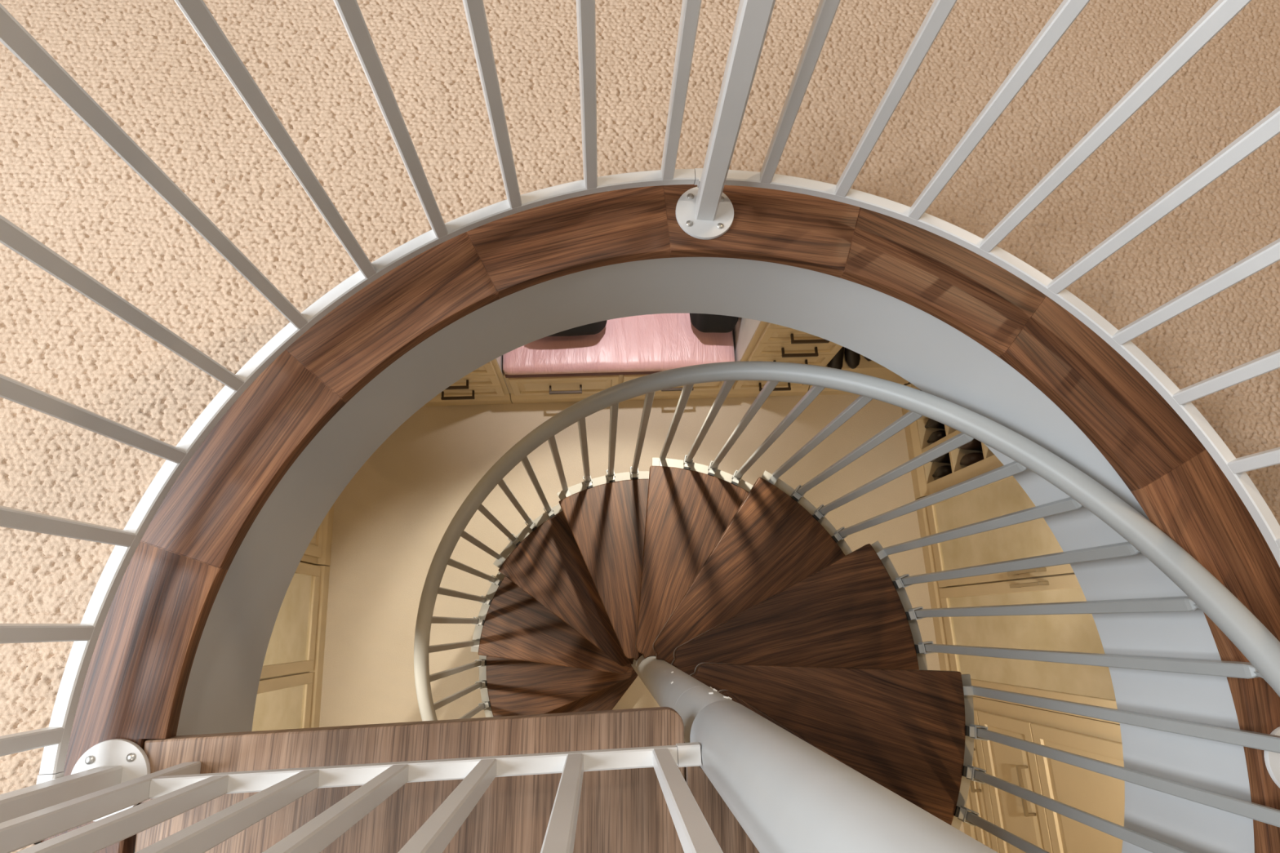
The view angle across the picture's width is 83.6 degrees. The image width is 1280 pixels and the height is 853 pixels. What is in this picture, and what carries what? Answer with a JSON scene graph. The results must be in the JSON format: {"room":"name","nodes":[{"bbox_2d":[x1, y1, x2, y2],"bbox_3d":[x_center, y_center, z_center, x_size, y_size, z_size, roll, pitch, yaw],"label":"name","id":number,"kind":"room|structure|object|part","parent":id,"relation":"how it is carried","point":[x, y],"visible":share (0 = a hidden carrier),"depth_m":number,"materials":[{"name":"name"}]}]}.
{"room":"spiral staircase","nodes":[
{"label":"spiral staircase","id":0,"kind":"room"},
{"bbox_2d":[0,0,1279,852],"bbox_3d":[0.112,0.401,0.915,6.000,0.007,6.000,1,75,-3],"label":"floor","id":1,"kind":"structure","parent":0,"point":[143,62],"depth_m":1.14,"materials":[{"name":"beige carpet"}]},
{"bbox_2d":[316,382,964,833],"bbox_3d":[-0.021,1.287,3.556,4.400,0.100,4.300,-2,75,-3],"label":"floor","id":2,"kind":"structure","parent":0,"point":[391,520],"depth_m":3.73,"materials":[{"name":"carpet"}]},
{"bbox_2d":[251,561,329,731],"bbox_3d":[-1.724,1.135,2.314,0.522,2.200,1.490,-2,75,-3],"label":"wardrobe","id":3,"kind":"object","parent":2,"relation":"on","point":[289,693],"visible":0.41,"depth_m":3.19,"materials":[{"name":"beige paint"}]},
{"bbox_3d":[-1.474,1.102,2.281,0.005,1.965,0.387,-2,75,-3],"label":"mirror panel","id":4,"kind":"part","parent":3,"relation":"part of","materials":[{"name":"beige wood"}]},
{"bbox_3d":[-1.473,1.103,2.287,0.020,2.065,0.479,-2,75,-3],"label":"door","id":5,"kind":"part","parent":3,"relation":"part of","materials":[{"name":"beige paint"}]},
{"bbox_3d":[-1.496,0.634,2.409,0.005,1.965,0.388,-2,75,-3],"label":"mirror panel","id":6,"kind":"part","parent":3,"relation":"part of","materials":[{"name":"beige wood"}]},
{"bbox_3d":[-1.495,0.635,2.415,0.020,2.065,0.480,-2,75,-3],"label":"door","id":7,"kind":"part","parent":3,"relation":"part of","materials":[{"name":"beige paint"}]},
{"bbox_2d":[300,502,334,565],"bbox_3d":[-1.777,0.008,2.623,0.522,2.200,0.840,-2,75,-3],"label":"tall cabinet","id":8,"kind":"object","parent":2,"relation":"on","point":[318,551],"visible":0.09,"depth_m":3.51,"materials":[{"name":"beige paint"}]},
{"bbox_3d":[-1.517,0.176,2.541,0.019,2.065,0.390,-2,75,-3],"label":"door","id":9,"kind":"part","parent":8,"relation":"part of","materials":[{"name":"beige paint"}]},
{"bbox_2d":[422,355,511,406],"bbox_3d":[-0.906,-0.564,3.124,0.499,1.627,0.562,-2,75,-3],"label":"tall cabinet","id":10,"kind":"object","parent":2,"relation":"on","point":[486,384],"visible":0.18,"depth_m":3.61,"materials":[{"name":"beige paint"}]},
{"bbox_3d":[-0.912,-0.201,3.463,0.165,0.014,0.044,-2,75,-3],"label":"handle","id":11,"kind":"part","parent":10,"relation":"part of","materials":[{"name":"brown metal"}]},
{"bbox_3d":[-0.920,-0.158,3.620,0.165,0.014,0.044,-2,75,-3],"label":"handle","id":12,"kind":"part","parent":10,"relation":"part of","materials":[{"name":"brown metal"}]},
{"bbox_3d":[-0.922,-0.183,3.646,0.442,0.158,0.019,-2,75,-3],"label":"drawer","id":13,"kind":"part","parent":10,"relation":"part of","materials":[{"name":"beige paint"}]},
{"bbox_3d":[-0.914,-0.226,3.489,0.442,0.158,0.019,-2,75,-3],"label":"drawer","id":14,"kind":"part","parent":10,"relation":"part of","materials":[{"name":"beige paint"}]},
{"bbox_3d":[-0.906,-0.270,3.333,0.442,0.158,0.019,-2,75,-3],"label":"drawer","id":15,"kind":"part","parent":10,"relation":"part of","materials":[{"name":"beige paint"}]},
{"bbox_3d":[-0.657,-0.616,3.101,0.002,1.525,0.496,-2,75,-3],"label":"panel","id":16,"kind":"part","parent":10,"relation":"part of","materials":[{"name":"paint"}]},
{"bbox_2d":[503,373,724,404],"bbox_3d":[-0.117,-0.450,3.779,1.144,0.385,0.618,-2,75,-3],"label":"storage bench","id":17,"kind":"object","parent":2,"relation":"on","point":[556,388],"visible":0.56,"depth_m":3.68,"materials":[{"name":"beige paint"}]},
{"bbox_3d":[-0.380,-0.211,3.637,0.541,0.250,0.019,-2,75,-3],"label":"drawer","id":18,"kind":"part","parent":17,"relation":"part of","materials":[{"name":"beige paint"}]},
{"bbox_3d":[-0.375,-0.186,3.610,0.165,0.014,0.044,-2,75,-3],"label":"handle","id":19,"kind":"part","parent":17,"relation":"part of","materials":[{"name":"brown metal"}]},
{"bbox_2d":[502,313,734,377],"bbox_3d":[-0.107,-0.526,3.542,1.133,0.111,0.547,-2,75,-3],"label":"seat cushion","id":20,"kind":"object","parent":17,"relation":"on","point":[648,344],"visible":0.41,"depth_m":3.46,"materials":[{"name":"pink fabric"}]},
{"bbox_2d":[548,320,607,336],"bbox_3d":[-0.351,-0.571,3.269,0.401,0.352,0.278,-2,75,-4],"label":"throw cushion","id":21,"kind":"object","parent":20,"relation":"on","point":[594,328],"visible":0.12,"depth_m":3.29,"materials":[{"name":"black fabric"}]},
{"bbox_2d":[689,313,738,333],"bbox_3d":[0.356,-0.593,3.311,0.231,0.352,0.278,-2,75,-4],"label":"throw cushion","id":22,"kind":"object","parent":20,"relation":"on","point":[703,322],"visible":0.26,"depth_m":3.30,"materials":[{"name":"black fabric"}]},
{"bbox_3d":[0.184,-0.228,3.671,0.541,0.250,0.019,-2,75,-3],"label":"drawer","id":23,"kind":"part","parent":17,"relation":"part of","materials":[{"name":"beige paint"}]},
{"bbox_3d":[0.189,-0.203,3.644,0.165,0.014,0.044,-2,75,-3],"label":"handle","id":24,"kind":"part","parent":17,"relation":"part of","materials":[{"name":"brown metal"}]},
{"bbox_2d":[134,360,1279,852],"bbox_3d":[0.060,0.676,1.700,1.432,3.894,1.529,1,75,-3],"label":"spiral staircase","id":25,"kind":"structure","parent":2,"relation":"on","point":[793,657],"depth_m":1.58,"materials":[{"name":"metal"}]},
{"bbox_2d":[0,742,723,852],"bbox_3d":[-0.235,0.292,0.459,0.646,0.908,0.036,-2,75,-4],"label":"guard railing","id":26,"kind":"object","parent":25,"relation":"on","point":[175,790],"visible":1,"depth_m":0.67,"materials":[{"name":"metal"}]},
{"bbox_3d":[-0.528,0.304,0.449,0.022,0.891,0.022,1,75,-3],"label":"leg","id":27,"kind":"part","parent":26,"relation":"part of","materials":[{"name":"paint"}]},
{"bbox_3d":[-0.246,0.388,0.807,0.579,0.019,0.019,-2,75,-4],"label":"rail","id":28,"kind":"part","parent":26,"relation":"part of","materials":[{"name":"metal"}]},
{"bbox_3d":[0.075,0.597,1.626,1.406,3.161,1.406,1,75,-3],"label":"handrail","id":29,"kind":"part","parent":25,"relation":"part of","materials":[{"name":"paint"}]},
{"bbox_2d":[726,317,842,397],"bbox_3d":[0.714,-0.613,3.223,0.454,1.627,0.562,-2,75,-3],"label":"tall cabinet","id":30,"kind":"object","parent":2,"relation":"on","point":[753,340],"visible":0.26,"depth_m":3.31,"materials":[{"name":"beige paint"}]},
{"bbox_3d":[0.489,-0.651,3.171,0.002,1.525,0.496,-2,75,-3],"label":"panel","id":31,"kind":"part","parent":30,"relation":"part of","materials":[{"name":"paint"}]},
{"bbox_3d":[0.698,-0.232,3.744,0.397,0.158,0.019,-2,75,-3],"label":"drawer","id":32,"kind":"part","parent":30,"relation":"part of","materials":[{"name":"beige paint"}]},
{"bbox_3d":[0.700,-0.207,3.718,0.165,0.014,0.044,-2,75,-3],"label":"handle","id":33,"kind":"part","parent":30,"relation":"part of","materials":[{"name":"brown metal"}]},
{"bbox_3d":[0.738,-0.449,2.960,0.397,0.158,0.019,-2,75,-3],"label":"drawer","id":34,"kind":"part","parent":30,"relation":"part of","materials":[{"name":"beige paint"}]},
{"bbox_3d":[0.714,-0.319,3.431,0.397,0.158,0.019,-2,75,-3],"label":"drawer","id":35,"kind":"part","parent":30,"relation":"part of","materials":[{"name":"beige paint"}]},
{"bbox_3d":[0.730,-0.406,3.117,0.397,0.158,0.019,-2,75,-3],"label":"drawer","id":36,"kind":"part","parent":30,"relation":"part of","materials":[{"name":"beige paint"}]},
{"bbox_3d":[0.722,-0.362,3.274,0.397,0.158,0.019,-2,75,-3],"label":"drawer","id":37,"kind":"part","parent":30,"relation":"part of","materials":[{"name":"beige paint"}]},
{"bbox_3d":[0.724,-0.337,3.247,0.165,0.014,0.044,-2,75,-3],"label":"handle","id":38,"kind":"part","parent":30,"relation":"part of","materials":[{"name":"brown metal"}]},
{"bbox_3d":[0.733,-0.381,3.090,0.165,0.014,0.044,-2,75,-3],"label":"handle","id":39,"kind":"part","parent":30,"relation":"part of","materials":[{"name":"brown metal"}]},
{"bbox_2d":[807,346,908,395],"bbox_3d":[1.180,-0.505,3.875,0.545,0.360,0.577,-2,75,-3],"label":"corner shelf","id":40,"kind":"object","parent":2,"relation":"on","point":[872,368],"visible":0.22,"depth_m":3.70,"materials":[{"name":"beige paint"}]},
{"bbox_2d":[826,346,844,368],"bbox_3d":[0.989,-0.395,3.568,0.078,0.152,0.238,5,74,-1],"label":"shoe","id":41,"kind":"object","parent":40,"relation":"on","point":[837,362],"visible":0.18,"depth_m":3.58,"materials":[{"name":"black leather"}]},
{"bbox_2d":[844,347,860,368],"bbox_3d":[1.068,-0.426,3.581,0.078,0.152,0.238,-6,75,-5],"label":"shoe","id":42,"kind":"object","parent":40,"relation":"on","point":[852,358],"visible":0.29,"depth_m":3.60,"materials":[{"name":"black leather"}]},
{"bbox_2d":[902,383,1003,498],"bbox_3d":[1.668,-0.179,2.958,0.322,2.000,0.615,-2,75,-3],"label":"cubby","id":43,"kind":"object","parent":2,"relation":"on","point":[924,484],"visible":0.12,"depth_m":3.70,"materials":[{"name":"beige paint"}]},
{"bbox_2d":[924,418,945,429],"bbox_3d":[1.629,-0.021,3.755,0.238,0.152,0.078,-2,75,-3],"label":"shoe","id":44,"kind":"object","parent":43,"relation":"on","point":[931,423],"visible":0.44,"depth_m":3.72,"materials":[{"name":"black leather"}]},
{"bbox_2d":[927,430,946,443],"bbox_3d":[1.633,0.057,3.733,0.238,0.152,0.078,-2,75,-3],"label":"shoe","id":45,"kind":"object","parent":43,"relation":"on","point":[935,436],"visible":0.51,"depth_m":3.68,"materials":[{"name":"black leather"}]},
{"bbox_2d":[930,453,951,463],"bbox_3d":[1.637,0.157,3.706,0.238,0.152,0.078,-2,75,-3],"label":"shoe","id":46,"kind":"object","parent":43,"relation":"on","point":[945,458],"visible":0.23,"depth_m":3.65,"materials":[{"name":"black leather"}]},
{"bbox_2d":[932,465,951,477],"bbox_3d":[1.641,0.235,3.684,0.238,0.152,0.078,-2,75,-3],"label":"shoe","id":47,"kind":"object","parent":43,"relation":"on","point":[942,471],"visible":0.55,"depth_m":3.63,"materials":[{"name":"black leather"}]},
{"bbox_2d":[958,438,982,451],"bbox_3d":[1.652,0.080,3.426,0.238,0.134,0.078,-2,75,-3],"label":"shoe","id":48,"kind":"object","parent":43,"relation":"on","point":[975,445],"visible":0.28,"depth_m":3.38,"materials":[{"name":"brown leather"}]},
{"bbox_2d":[960,452,983,466],"bbox_3d":[1.656,0.158,3.405,0.238,0.134,0.078,-2,75,-3],"label":"shoe","id":49,"kind":"object","parent":43,"relation":"on","point":[967,460],"visible":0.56,"depth_m":3.36,"materials":[{"name":"brown leather"}]},
{"bbox_2d":[915,475,1119,724],"bbox_3d":[1.789,0.558,2.657,0.562,2.200,0.965,-2,75,-3],"label":"wardrobe","id":50,"kind":"object","parent":2,"relation":"on","point":[1091,685],"visible":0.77,"depth_m":2.99,"materials":[{"name":"beige paint"}]},
{"bbox_3d":[1.554,0.312,2.657,0.005,1.965,0.362,-2,75,-3],"label":"mirror panel","id":51,"kind":"part","parent":50,"relation":"part of","materials":[{"name":"beige wood"}]},
{"bbox_3d":[1.552,0.314,2.663,0.020,2.065,0.454,-2,75,-3],"label":"door","id":52,"kind":"part","parent":50,"relation":"part of","materials":[{"name":"beige paint"}]},
{"bbox_3d":[1.520,0.570,2.816,0.044,0.200,0.014,-2,75,-3],"label":"handle","id":53,"kind":"part","parent":50,"relation":"part of","materials":[{"name":"beige wood"}]},
{"bbox_3d":[1.573,0.763,2.540,0.020,2.065,0.467,-2,75,-3],"label":"door","id":54,"kind":"part","parent":50,"relation":"part of","materials":[{"name":"beige paint"}]},
{"bbox_3d":[1.522,0.620,2.803,0.044,0.200,0.014,-2,75,-3],"label":"handle","id":55,"kind":"part","parent":50,"relation":"part of","materials":[{"name":"beige wood"}]},
{"bbox_3d":[1.575,0.762,2.534,0.005,1.965,0.375,-2,75,-3],"label":"mirror panel","id":56,"kind":"part","parent":50,"relation":"part of","materials":[{"name":"beige wood"}]},
{"bbox_2d":[963,696,1124,852],"bbox_3d":[1.832,1.483,2.404,0.562,2.200,0.950,-2,75,-3],"label":"cabinet","id":57,"kind":"object","parent":2,"relation":"on","point":[1100,795],"visible":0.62,"depth_m":2.77,"materials":[{"name":"beige paint"}]},
{"bbox_3d":[1.522,1.569,3.273,0.044,0.014,0.185,-2,75,-3],"label":"handle","id":58,"kind":"part","parent":57,"relation":"part of","materials":[{"name":"beige wood"}]},
{"bbox_3d":[1.561,1.744,3.245,0.019,0.185,0.875,-2,75,-3],"label":"drawer","id":59,"kind":"part","parent":57,"relation":"part of","materials":[{"name":"beige paint"}]},
{"bbox_3d":[1.576,1.662,2.950,0.019,0.416,0.875,-2,75,-3],"label":"drawer","id":60,"kind":"part","parent":57,"relation":"part of","materials":[{"name":"beige paint"}]},
{"bbox_3d":[1.544,1.456,2.864,0.044,0.014,0.185,-2,75,-3],"label":"handle","id":61,"kind":"part","parent":57,"relation":"part of","materials":[{"name":"beige wood"}]},
{"bbox_3d":[1.608,1.493,2.338,0.019,0.842,0.875,-2,75,-3],"label":"drawer","id":62,"kind":"part","parent":57,"relation":"part of","materials":[{"name":"beige paint"}]},
{"bbox_2d":[133,257,1254,852],"bbox_3d":[0.104,0.444,1.071,1.508,0.262,1.508,1,75,-3],"label":"wall","id":63,"kind":"structure","parent":0,"point":[924,350],"depth_m":1.18,"materials":[{"name":"paint"}]},
{"bbox_2d":[40,184,1279,852],"bbox_3d":[0.143,0.349,0.948,1.664,0.024,1.530,29,75,5],"label":"trim","id":64,"kind":"structure","parent":63,"relation":"on","point":[135,685],"depth_m":1.05,"materials":[{"name":"brown wood"}]},
{"bbox_2d":[0,738,150,822],"bbox_3d":[-0.621,0.306,0.424,0.092,0.930,0.092,-2,75,-4],"label":"railing post","id":65,"kind":"object","parent":64,"relation":"on","point":[110,762],"visible":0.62,"depth_m":0.83,"materials":[{"name":"metal"}]},
{"bbox_2d":[675,0,775,239],"bbox_3d":[0.124,-0.457,0.674,0.092,0.930,0.092,4,74,-2],"label":"railing post","id":66,"kind":"object","parent":64,"relation":"on","point":[704,212],"visible":1,"depth_m":0.91,"materials":[{"name":"metal"}]},
{"bbox_2d":[0,0,702,784],"bbox_3d":[-0.362,-0.180,0.559,0.274,0.872,1.166,42,77,8],"label":"curved railing","id":67,"kind":"object","parent":66,"relation":"attached to","point":[55,739],"visible":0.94,"depth_m":0.82,"materials":[{"name":"metal"}]},
{"bbox_2d":[724,0,1279,567],"bbox_3d":[0.624,-0.173,0.609,0.279,0.872,1.176,-43,81,-13],"label":"curved railing","id":68,"kind":"object","parent":66,"relation":"attached to","point":[1222,11],"visible":0.96,"depth_m":0.92,"materials":[{"name":"metal"}]},
{"bbox_2d":[1263,726,1279,787],"bbox_3d":[0.894,0.320,0.499,0.092,0.930,0.092,3,74,-2],"label":"railing post","id":69,"kind":"object","parent":64,"relation":"on","point":[1272,759],"visible":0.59,"depth_m":0.94,"materials":[{"name":"metal"}]}
]}

